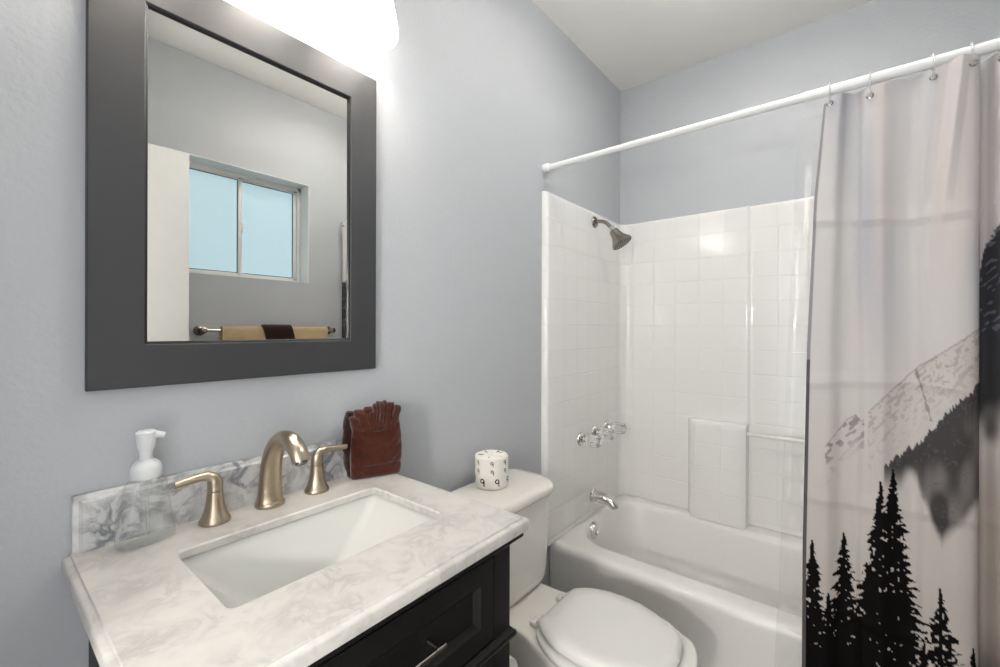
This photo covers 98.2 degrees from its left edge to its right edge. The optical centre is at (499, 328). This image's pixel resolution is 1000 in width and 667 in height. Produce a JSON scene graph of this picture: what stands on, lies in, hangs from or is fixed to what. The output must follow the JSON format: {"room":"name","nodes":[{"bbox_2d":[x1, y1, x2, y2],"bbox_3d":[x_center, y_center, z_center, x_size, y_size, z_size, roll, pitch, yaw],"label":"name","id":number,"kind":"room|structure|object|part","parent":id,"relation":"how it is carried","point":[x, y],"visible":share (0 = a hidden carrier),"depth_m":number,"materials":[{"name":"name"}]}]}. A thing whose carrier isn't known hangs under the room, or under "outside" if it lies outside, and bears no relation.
{"room":"bathroom","nodes":[
{"label":"bathroom","id":0,"kind":"room"},
{"bbox_2d":[0,0,620,666],"bbox_3d":[-0.158,-0.053,1.554,0.100,2.685,2.820,0,0,39],"label":"wall","id":1,"kind":"structure","parent":0,"point":[474,97],"depth_m":1.24,"materials":[{"name":"paint"}]},
{"bbox_2d":[71,438,346,554],"bbox_3d":[-0.543,0.340,0.985,0.014,0.099,0.615,0,0,39],"label":"backsplash","id":2,"kind":"structure","parent":1,"relation":"attached to","point":[97,522],"depth_m":0.84,"materials":[{"name":"stone"}]},
{"bbox_2d":[85,0,376,391],"bbox_3d":[-0.538,-0.292,0.987,0.019,0.804,0.590,0,0,39],"label":"framed mirror","id":3,"kind":"object","parent":1,"relation":"attached to","point":[230,159],"visible":1,"depth_m":0.91,"materials":[{"name":"grey metal"}]},
{"bbox_2d":[147,8,346,340],"bbox_3d":[-0.540,-0.292,0.989,0.008,0.639,0.426,0,0,39],"label":"mirror glass","id":4,"kind":"object","parent":3,"relation":"attached to","point":[247,146],"depth_m":0.95,"materials":[{"name":"silver mirror"}]},
{"bbox_2d":[277,0,397,51],"bbox_3d":[-0.481,-0.865,0.943,0.162,0.224,0.620,0,0,39],"label":"vanity light","id":5,"kind":"object","parent":1,"relation":"attached to","point":[368,25],"visible":1,"depth_m":1.12,"materials":[{"name":"white glass"}]},
{"bbox_3d":[-0.474,-0.833,0.938,0.145,0.160,0.145,0,0,39],"label":"lamp shade","id":6,"kind":"part","parent":5,"relation":"part of","materials":[{"name":"white glass"}]},
{"bbox_3d":[-0.335,-0.833,1.110,0.145,0.160,0.145,0,0,39],"label":"lamp shade","id":7,"kind":"part","parent":5,"relation":"part of","materials":[{"name":"white glass"}]},
{"bbox_3d":[-0.335,-0.846,1.110,0.060,0.107,0.060,0,0,39],"label":"bulb","id":8,"kind":"part","parent":5,"relation":"part of","materials":[{"name":"white glass"}]},
{"bbox_2d":[542,38,999,172],"bbox_3d":[0.812,-0.704,1.409,1.589,0.038,0.038,0,0,39],"label":"curtain rod","id":9,"kind":"object","parent":1,"relation":"attached to","point":[990,46],"visible":0.98,"depth_m":1.30,"materials":[{"name":"metal"}]},
{"bbox_3d":[1.138,-0.688,1.139,0.005,0.074,0.050,0,0,39],"label":"curtain ring","id":10,"kind":"object","parent":9,"relation":"hanging from","visible":0},
{"bbox_2d":[802,51,999,666],"bbox_3d":[1.161,0.253,1.118,0.624,1.880,0.079,0,0,43],"label":"shower curtain","id":11,"kind":"object","parent":10,"relation":"hanging from","point":[901,563],"visible":1,"depth_m":1.18,"materials":[{"name":"white fabric"}]},
{"bbox_2d":[533,0,873,90],"bbox_3d":[0.503,-1.444,1.024,1.790,0.100,2.820,0,0,39],"label":"ceiling","id":12,"kind":"structure","parent":0,"point":[633,43],"depth_m":2.00,"materials":[{"name":"paint"}]},
{"bbox_2d":[620,0,999,224],"bbox_3d":[1.353,-0.049,2.081,1.590,2.685,0.100,0,0,39],"label":"wall","id":13,"kind":"structure","parent":0,"point":[772,156],"depth_m":2.08,"materials":[{"name":"paint"}]},
{"bbox_3d":[0.150,1.340,0.596,1.790,0.100,3.919,0,0,39],"label":"floor","id":14,"kind":"structure","parent":0,"visible":0},
{"bbox_2d":[89,533,522,666],"bbox_3d":[-0.340,0.854,0.819,0.538,0.870,0.609,0,0,39],"label":"vanity cabinet","id":15,"kind":"object","parent":14,"relation":"on","point":[464,620],"visible":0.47,"depth_m":0.77,"materials":[{"name":"black wood"}]},
{"bbox_2d":[62,438,528,666],"bbox_3d":[-0.343,0.354,0.823,0.529,0.128,0.638,0,0,39],"label":"countertop","id":16,"kind":"structure","parent":15,"relation":"on","point":[142,606],"depth_m":0.71,"materials":[{"name":"stone"}]},
{"bbox_2d":[113,429,175,551],"bbox_3d":[-0.647,0.286,0.792,0.058,0.205,0.089,0,0,39],"label":"soap dispenser","id":17,"kind":"object","parent":16,"relation":"on","point":[147,467],"visible":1,"depth_m":0.78,"materials":[{"name":"clear plastic"}]},
{"bbox_2d":[174,430,347,527],"bbox_3d":[-0.459,0.302,0.927,0.185,0.176,0.362,0,0,39],"label":"sink faucet","id":18,"kind":"object","parent":16,"relation":"on","point":[269,494],"visible":1,"depth_m":0.93,"materials":[{"name":"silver metal"}]},
{"bbox_3d":[-0.593,0.305,0.855,0.028,0.041,0.082,0,0,39],"label":"lever","id":19,"kind":"part","parent":18,"relation":"part of","materials":[{"name":"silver metal"}]},
{"bbox_3d":[-0.576,0.358,0.876,0.056,0.063,0.056,0,0,39],"label":"handle","id":20,"kind":"part","parent":18,"relation":"part of","materials":[{"name":"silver metal"}]},
{"bbox_3d":[-0.511,0.385,0.962,0.061,0.010,0.061,0,0,39],"label":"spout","id":21,"kind":"part","parent":18,"relation":"part of","materials":[{"name":"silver metal"}]},
{"bbox_3d":[-0.460,0.298,0.921,0.180,0.168,0.058,0,0,39],"label":"spout","id":22,"kind":"part","parent":18,"relation":"part of","materials":[{"name":"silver metal"}]},
{"bbox_3d":[-0.441,0.358,1.043,0.056,0.063,0.056,0,0,39],"label":"handle","id":23,"kind":"part","parent":18,"relation":"part of","materials":[{"name":"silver metal"}]},
{"bbox_3d":[-0.421,0.306,1.069,0.028,0.041,0.092,0,0,39],"label":"lever","id":24,"kind":"part","parent":18,"relation":"part of","materials":[{"name":"silver metal"}]},
{"bbox_2d":[182,494,433,607],"bbox_3d":[-0.344,0.476,0.835,0.300,0.141,0.459,0,0,39],"label":"undermount sink","id":25,"kind":"object","parent":16,"relation":"in","point":[239,572],"visible":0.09,"depth_m":0.91,"materials":[{"name":"white ceramic"}]},
{"bbox_2d":[342,400,401,479],"bbox_3d":[-0.338,0.291,1.149,0.155,0.197,0.050,0,0,-21],"label":"folded towel","id":26,"kind":"object","parent":16,"relation":"on","point":[372,435],"visible":1,"depth_m":1.14,"materials":[{"name":"brown fabric"}]},
{"bbox_3d":[-0.165,0.529,0.677,0.018,0.163,0.466,0,0,39],"label":"drawer","id":27,"kind":"part","parent":15,"relation":"part of","materials":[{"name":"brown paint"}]},
{"bbox_3d":[-0.346,0.431,0.824,0.521,0.026,0.609,0,0,39],"label":"crown moulding","id":28,"kind":"part","parent":15,"relation":"part of","materials":[{"name":"brown paint"}]},
{"bbox_3d":[-0.152,0.528,0.666,0.034,0.010,0.164,0,0,39],"label":"bar handle","id":29,"kind":"part","parent":15,"relation":"part of","materials":[{"name":"silver metal"}]},
{"bbox_3d":[-0.092,0.915,0.768,0.018,0.546,0.232,0,0,39],"label":"cabinet door","id":30,"kind":"part","parent":15,"relation":"part of","materials":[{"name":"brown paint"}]},
{"bbox_3d":[-0.350,0.625,0.827,0.512,0.026,0.591,0,0,39],"label":"waist moulding","id":31,"kind":"part","parent":15,"relation":"part of","materials":[{"name":"brown paint"}]},
{"bbox_2d":[452,468,697,666],"bbox_3d":[0.200,0.915,1.311,0.724,0.749,0.441,0,0,39],"label":"toilet","id":32,"kind":"object","parent":14,"relation":"on","point":[579,627],"visible":0.73,"depth_m":1.29,"materials":[{"name":"ceramic"}]},
{"bbox_2d":[475,450,507,490],"bbox_3d":[-0.029,0.486,1.501,0.114,0.107,0.118,0,0,39],"label":"toilet roll","id":33,"kind":"object","parent":32,"relation":"on","point":[491,466],"visible":1,"depth_m":1.45,"materials":[{"name":"white paper"}]},
{"bbox_3d":[0.006,0.558,1.468,0.224,0.036,0.441,0,0,39],"label":"tank lid","id":34,"kind":"part","parent":32,"relation":"part of","materials":[{"name":"white ceramic"}]},
{"bbox_3d":[0.000,0.736,1.473,0.209,0.318,0.416,0,0,39],"label":"tank","id":35,"kind":"part","parent":32,"relation":"part of","materials":[{"name":"white ceramic"}]},
{"bbox_3d":[0.219,1.093,1.318,0.690,0.393,0.359,0,0,39],"label":"bowl","id":36,"kind":"part","parent":32,"relation":"part of","materials":[{"name":"white ceramic"}]},
{"bbox_3d":[0.319,0.860,1.238,0.372,0.028,0.330,0,0,39],"label":"seat lid","id":37,"kind":"part","parent":32,"relation":"part of","materials":[{"name":"plastic"}]},
{"bbox_3d":[0.333,0.886,1.227,0.412,0.018,0.374,0,0,39],"label":"seat","id":38,"kind":"part","parent":32,"relation":"part of","materials":[{"name":"plastic"}]},
{"bbox_2d":[549,495,802,666],"bbox_3d":[1.075,1.121,1.740,1.582,0.343,0.768,0,0,39],"label":"bathtub","id":39,"kind":"object","parent":14,"relation":"on","point":[735,593],"visible":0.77,"depth_m":1.90,"materials":[{"name":"ceramic"}]},
{"bbox_2d":[541,191,813,545],"bbox_3d":[1.060,0.175,1.719,1.588,1.548,0.830,0,0,39],"label":"shower surround","id":40,"kind":"object","parent":39,"relation":"on","point":[690,335],"depth_m":2.14,"materials":[{"name":"tile"}]},
{"bbox_3d":[0.434,0.535,2.075,0.108,0.066,0.066,0,0,39],"label":"faucet knob","id":41,"kind":"part","parent":40,"relation":"part of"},
{"bbox_3d":[0.526,0.528,2.190,0.108,0.066,0.066,0,0,39],"label":"faucet knob","id":42,"kind":"part","parent":40,"relation":"part of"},
{"bbox_2d":[590,488,618,509],"bbox_3d":[0.527,0.851,2.169,0.139,0.076,0.069,0,0,39],"label":"tub spout","id":43,"kind":"object","parent":40,"relation":"attached to","point":[597,496],"visible":1,"depth_m":2.15,"materials":[{"name":"silver metal"}]},
{"bbox_2d":[592,216,631,249],"bbox_3d":[0.564,-0.484,2.168,0.190,0.184,0.106,0,0,39],"label":"showerhead","id":44,"kind":"object","parent":40,"relation":"attached to","point":[620,239],"visible":1,"depth_m":2.13,"materials":[{"name":"silver metal"}]},
{"bbox_3d":[0.525,-0.526,2.187,0.099,0.062,0.019,0,0,39],"label":"shower arm","id":45,"kind":"part","parent":44,"relation":"part of","materials":[{"name":"silver metal"}]},
{"bbox_3d":[0.614,0.524,2.299,0.108,0.066,0.066,0,0,39],"label":"faucet knob","id":46,"kind":"part","parent":40,"relation":"part of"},
{"bbox_3d":[-0.047,0.773,0.985,0.147,0.044,0.058,0,0,39],"label":"toilet paper holder","id":47,"kind":"object","parent":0,"visible":0},
{"bbox_2d":[509,656,517,666],"bbox_3d":[-0.025,0.783,0.994,0.100,0.090,0.090,0,0,39],"label":"toilet roll","id":48,"kind":"object","parent":47,"relation":"hanging from","point":[512,661],"visible":0.1,"depth_m":0.98,"materials":[{"name":"white paper"}]}
]}

